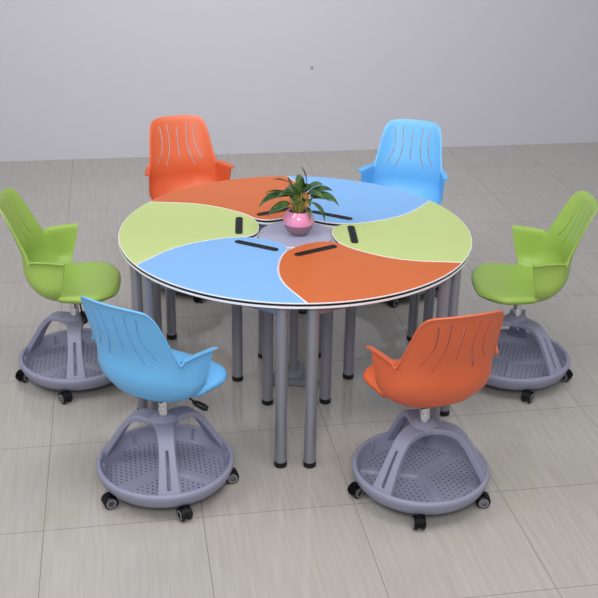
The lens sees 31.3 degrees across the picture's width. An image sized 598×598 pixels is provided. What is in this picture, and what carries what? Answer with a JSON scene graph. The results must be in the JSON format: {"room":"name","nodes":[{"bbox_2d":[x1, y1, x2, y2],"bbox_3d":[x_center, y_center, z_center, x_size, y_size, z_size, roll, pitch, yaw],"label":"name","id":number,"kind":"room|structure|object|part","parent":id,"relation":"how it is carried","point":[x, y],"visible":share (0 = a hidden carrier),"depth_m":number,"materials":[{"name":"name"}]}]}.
{"room":"classroom","nodes":[
{"label":"classroom","id":0,"kind":"room"},
{"bbox_2d":[0,142,597,597],"bbox_3d":[0.249,1.085,3.572,12.000,0.050,10.660,-3,25,-9],"label":"floor","id":1,"kind":"structure","parent":0,"point":[294,530],"depth_m":4.50,"materials":[{"name":"tile"}]},
{"bbox_2d":[0,188,120,403],"bbox_3d":[-1.042,-0.044,4.858,0.564,0.896,0.562,-1,25,-4],"label":"swivel chair","id":2,"kind":"object","parent":1,"relation":"on","point":[67,361],"visible":0.9,"depth_m":4.87,"materials":[{"name":"green plastic"}]},
{"bbox_3d":[-1.077,0.166,4.984,0.430,0.230,0.496,10,26,19],"label":"frame","id":3,"kind":"part","parent":2,"relation":"part of","materials":[{"name":"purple plastic"}]},
{"bbox_2d":[19,328,111,390],"bbox_3d":[-1.037,0.288,5.022,0.541,0.082,0.541,10,26,19],"label":"tray","id":4,"kind":"object","parent":2,"relation":"on","point":[43,362],"depth_m":5.00,"materials":[{"name":"grey plastic"}]},
{"bbox_3d":[-1.032,0.047,4.912,0.041,0.099,0.041,-1,25,-4],"label":"gas post","id":5,"kind":"part","parent":2,"relation":"part of","materials":[{"name":"silver metal"}]},
{"bbox_3d":[-0.984,0.051,4.809,0.028,0.076,0.143,-12,28,-27],"label":"height lever","id":6,"kind":"part","parent":2,"relation":"part of","materials":[{"name":"black plastic"}]},
{"bbox_3d":[-1.008,-0.071,4.860,0.385,0.050,0.437,-1,25,-4],"label":"seat","id":7,"kind":"part","parent":2,"relation":"part of","materials":[{"name":"green plastic"}]},
{"bbox_2d":[80,296,238,521],"bbox_3d":[-0.531,0.325,4.068,0.557,0.896,0.574,14,28,27],"label":"swivel chair","id":8,"kind":"object","parent":1,"relation":"on","point":[166,462],"visible":1,"depth_m":4.01,"materials":[{"name":"blue plastic"}]},
{"bbox_3d":[-0.522,0.419,4.113,0.041,0.099,0.041,14,28,27],"label":"gas post","id":9,"kind":"part","parent":8,"relation":"part of","materials":[{"name":"silver metal"}]},
{"bbox_3d":[-0.489,0.535,4.197,0.430,0.230,0.496,-18,31,-36],"label":"frame","id":10,"kind":"part","parent":8,"relation":"part of","materials":[{"name":"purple plastic"}]},
{"bbox_2d":[96,423,233,507],"bbox_3d":[-0.526,0.661,4.223,0.541,0.082,0.541,-18,31,-36],"label":"tray","id":11,"kind":"object","parent":8,"relation":"on","point":[128,469],"depth_m":4.24,"materials":[{"name":"grey plastic"}]},
{"bbox_3d":[-0.508,0.294,4.077,0.437,0.050,0.385,14,28,27],"label":"seat","id":12,"kind":"part","parent":8,"relation":"part of","materials":[{"name":"blue plastic"}]},
{"bbox_3d":[-0.416,0.391,4.085,0.143,0.076,0.028,3,25,4],"label":"height lever","id":13,"kind":"part","parent":8,"relation":"part of","materials":[{"name":"black plastic"}]},
{"bbox_2d":[118,202,258,409],"bbox_3d":[-0.559,0.048,4.850,0.641,0.754,0.769,12,27,24],"label":"table","id":14,"kind":"object","parent":1,"relation":"on","point":[153,229],"visible":0.79,"depth_m":4.78,"materials":[{"name":"green laminate"}]},
{"bbox_3d":[-0.687,0.162,4.600,0.068,0.704,0.068,12,27,24],"label":"leg","id":15,"kind":"part","parent":14,"relation":"part of","materials":[{"name":"grey paint"}]},
{"bbox_3d":[-0.697,-0.101,5.179,0.068,0.704,0.068,12,27,24],"label":"leg","id":16,"kind":"part","parent":14,"relation":"part of","materials":[{"name":"grey paint"}]},
{"bbox_3d":[-0.283,0.040,4.885,0.068,0.704,0.068,12,27,24],"label":"leg","id":17,"kind":"part","parent":14,"relation":"part of","materials":[{"name":"grey paint"}]},
{"bbox_3d":[-0.269,-0.330,4.787,0.024,0.002,0.203,0,24,-3],"label":"socket panel","id":18,"kind":"part","parent":14,"relation":"part of","materials":[{"name":"black plastic"}]},
{"bbox_2d":[145,115,234,302],"bbox_3d":[-0.601,-0.496,5.871,0.556,0.896,0.584,-8,26,-19],"label":"swivel chair","id":19,"kind":"object","parent":1,"relation":"on","point":[181,172],"visible":0.35,"depth_m":5.95,"materials":[{"name":"orange plastic"}]},
{"bbox_2d":[136,237,306,467],"bbox_3d":[-0.243,0.234,4.453,0.641,0.754,0.769,-15,29,-31],"label":"table","id":20,"kind":"object","parent":1,"relation":"on","point":[243,271],"visible":0.87,"depth_m":4.31,"materials":[{"name":"blue laminate"}]},
{"bbox_3d":[-0.626,0.206,4.507,0.068,0.704,0.068,-15,29,-31],"label":"leg","id":21,"kind":"part","parent":20,"relation":"part of","materials":[{"name":"grey paint"}]},
{"bbox_3d":[-0.247,-0.094,4.389,0.633,0.036,0.414,14,27,26],"label":"under frame","id":22,"kind":"part","parent":20,"relation":"part of","materials":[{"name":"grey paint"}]},
{"bbox_3d":[-0.181,-0.228,4.568,0.203,0.002,0.024,13,27,24],"label":"socket panel","id":23,"kind":"part","parent":20,"relation":"part of","materials":[{"name":"black plastic"}]},
{"bbox_3d":[-0.137,0.132,4.689,0.068,0.704,0.068,-15,29,-31],"label":"leg","id":24,"kind":"part","parent":20,"relation":"part of","materials":[{"name":"grey paint"}]},
{"bbox_3d":[-0.069,0.342,4.230,0.068,0.704,0.068,-15,29,-31],"label":"leg","id":25,"kind":"part","parent":20,"relation":"part of","materials":[{"name":"grey paint"}]},
{"bbox_2d":[150,176,309,358],"bbox_3d":[-0.338,-0.153,5.300,0.769,0.754,0.641,-1,25,-4],"label":"table","id":26,"kind":"object","parent":1,"relation":"on","point":[242,195],"visible":0.59,"depth_m":5.18,"materials":[{"name":"orange laminate"}]},
{"bbox_3d":[-0.640,-0.143,5.274,0.068,0.704,0.068,-1,25,-4],"label":"leg","id":27,"kind":"part","parent":26,"relation":"part of","materials":[{"name":"grey paint"}]},
{"bbox_3d":[-0.169,-0.056,5.101,0.068,0.704,0.068,-1,25,-4],"label":"leg","id":28,"kind":"part","parent":26,"relation":"part of","materials":[{"name":"grey paint"}]},
{"bbox_3d":[-0.103,-0.409,4.967,0.203,0.002,0.024,-14,28,-30],"label":"socket panel","id":29,"kind":"part","parent":26,"relation":"part of","materials":[{"name":"black plastic"}]},
{"bbox_2d":[259,222,331,386],"bbox_3d":[-0.022,0.042,4.907,0.325,0.734,0.325,1,24,0],"label":"pedestal table","id":30,"kind":"object","parent":1,"relation":"on","point":[277,232],"visible":0.59,"depth_m":4.84,"materials":[{"name":"white"}]},
{"bbox_2d":[259,168,338,235],"bbox_3d":[0.000,-0.436,4.700,0.353,0.308,0.195,1,24,0],"label":"potted plant","id":31,"kind":"object","parent":30,"relation":"on","point":[298,220],"visible":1,"depth_m":4.67,"materials":[{"name":"green plant"}]},
{"bbox_3d":[-0.001,-0.342,4.730,0.138,0.112,0.138,1,24,0],"label":"pot","id":32,"kind":"part","parent":31,"relation":"part of","materials":[{"name":"pink ceramic"}]},
{"bbox_2d":[287,176,429,357],"bbox_3d":[0.200,-0.167,5.353,0.641,0.754,0.769,-15,29,-31],"label":"table","id":33,"kind":"object","parent":1,"relation":"on","point":[358,202],"visible":0.57,"depth_m":5.13,"materials":[{"name":"blue laminate"}]},
{"bbox_3d":[0.093,-0.060,5.119,0.068,0.704,0.068,-15,29,-31],"label":"leg","id":34,"kind":"part","parent":33,"relation":"part of","materials":[{"name":"grey paint"}]},
{"bbox_3d":[0.150,-0.386,4.928,0.203,0.002,0.024,13,27,24],"label":"socket panel","id":35,"kind":"part","parent":33,"relation":"part of","materials":[{"name":"black plastic"}]},
{"bbox_3d":[0.582,-0.134,5.301,0.068,0.704,0.068,-15,29,-31],"label":"leg","id":36,"kind":"part","parent":33,"relation":"part of","materials":[{"name":"grey paint"}]},
{"bbox_2d":[278,241,462,468],"bbox_3d":[0.294,0.220,4.506,0.769,0.754,0.641,-1,25,-4],"label":"table","id":37,"kind":"object","parent":1,"relation":"on","point":[328,276],"visible":0.95,"depth_m":4.31,"materials":[{"name":"orange laminate"}]},
{"bbox_3d":[0.050,0.343,4.232,0.068,0.704,0.068,-1,25,-4],"label":"leg","id":38,"kind":"part","parent":37,"relation":"part of","materials":[{"name":"grey paint"}]},
{"bbox_3d":[0.071,-0.206,4.529,0.203,0.002,0.024,-14,28,-30],"label":"socket panel","id":39,"kind":"part","parent":37,"relation":"part of","materials":[{"name":"black plastic"}]},
{"bbox_3d":[0.125,0.128,4.707,0.068,0.704,0.068,-1,25,-4],"label":"leg","id":40,"kind":"part","parent":37,"relation":"part of","materials":[{"name":"grey paint"}]},
{"bbox_3d":[0.228,-0.090,4.400,0.633,0.036,0.414,-13,28,-28],"label":"under frame","id":41,"kind":"part","parent":37,"relation":"part of","materials":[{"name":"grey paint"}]},
{"bbox_3d":[0.596,0.215,4.534,0.068,0.704,0.068,-1,25,-4],"label":"leg","id":42,"kind":"part","parent":37,"relation":"part of","materials":[{"name":"grey paint"}]},
{"bbox_2d":[332,201,471,415],"bbox_3d":[0.516,0.019,4.956,0.641,0.754,0.769,12,27,24],"label":"table","id":43,"kind":"object","parent":1,"relation":"on","point":[430,232],"visible":0.84,"depth_m":4.72,"materials":[{"name":"green laminate"}]},
{"bbox_3d":[0.239,0.032,4.923,0.068,0.704,0.068,12,27,24],"label":"leg","id":44,"kind":"part","parent":43,"relation":"part of","materials":[{"name":"grey paint"}]},
{"bbox_3d":[0.237,-0.285,4.708,0.024,0.002,0.203,0,24,-3],"label":"socket panel","id":45,"kind":"part","parent":43,"relation":"part of","materials":[{"name":"black plastic"}]},
{"bbox_3d":[0.643,-0.090,5.208,0.068,0.704,0.068,12,27,24],"label":"leg","id":46,"kind":"part","parent":43,"relation":"part of","materials":[{"name":"grey paint"}]},
{"bbox_3d":[0.653,0.173,4.629,0.068,0.704,0.068,12,27,24],"label":"leg","id":47,"kind":"part","parent":43,"relation":"part of","materials":[{"name":"grey paint"}]},
{"bbox_2d":[357,119,448,307],"bbox_3d":[0.564,-0.474,5.867,0.555,0.896,0.585,8,25,14],"label":"swivel chair","id":48,"kind":"object","parent":1,"relation":"on","point":[408,176],"visible":0.35,"depth_m":5.95,"materials":[{"name":"blue plastic"}]},
{"bbox_2d":[347,310,503,529],"bbox_3d":[0.475,0.350,4.053,0.561,0.896,0.580,-7,26,-17],"label":"swivel chair","id":49,"kind":"object","parent":1,"relation":"on","point":[423,465],"visible":1,"depth_m":4.00,"materials":[{"name":"orange plastic"}]},
{"bbox_3d":[0.477,0.316,4.068,0.437,0.050,0.385,-7,26,-17],"label":"seat","id":50,"kind":"part","parent":49,"relation":"part of","materials":[{"name":"orange plastic"}]},
{"bbox_2d":[352,431,489,514],"bbox_3d":[0.478,0.684,4.212,0.541,0.082,0.541,21,31,37],"label":"tray","id":51,"kind":"object","parent":49,"relation":"on","point":[436,476],"depth_m":4.20,"materials":[{"name":"grey plastic"}]},
{"bbox_3d":[0.482,0.443,4.102,0.041,0.099,0.041,-7,26,-17],"label":"gas post","id":52,"kind":"part","parent":49,"relation":"part of","materials":[{"name":"silver metal"}]},
{"bbox_3d":[0.449,0.583,4.129,0.496,0.230,0.430,21,31,37],"label":"frame","id":53,"kind":"part","parent":49,"relation":"part of","materials":[{"name":"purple plastic"}]},
{"bbox_2d":[456,191,597,402],"bbox_3d":[1.031,-0.040,4.932,0.564,0.896,0.562,1,24,-1],"label":"swivel chair","id":54,"kind":"object","parent":1,"relation":"on","point":[526,361],"visible":0.84,"depth_m":4.95,"materials":[{"name":"green plastic"}]},
{"bbox_3d":[0.997,-0.067,4.931,0.385,0.050,0.437,1,24,-1],"label":"seat","id":55,"kind":"part","parent":54,"relation":"part of","materials":[{"name":"green plastic"}]},
{"bbox_2d":[456,328,569,389],"bbox_3d":[1.013,0.292,5.094,0.541,0.082,0.541,-21,32,-39],"label":"tray","id":56,"kind":"object","parent":54,"relation":"on","point":[519,364],"depth_m":5.08,"materials":[{"name":"grey plastic"}]},
{"bbox_3d":[1.046,0.192,5.013,0.496,0.230,0.430,-21,32,-39],"label":"frame","id":57,"kind":"part","parent":54,"relation":"part of","materials":[{"name":"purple plastic"}]},
{"bbox_3d":[1.018,0.051,4.984,0.041,0.099,0.041,1,24,-1],"label":"gas post","id":58,"kind":"part","parent":54,"relation":"part of","materials":[{"name":"silver metal"}]},
{"bbox_2d":[0,0,597,161],"bbox_3d":[-0.612,-3.063,7.524,12.000,4.200,0.120,-3,25,-9],"label":"wall","id":59,"kind":"structure","parent":0,"point":[80,79],"depth_m":8.16,"materials":[{"name":"grey paint"}]}
]}

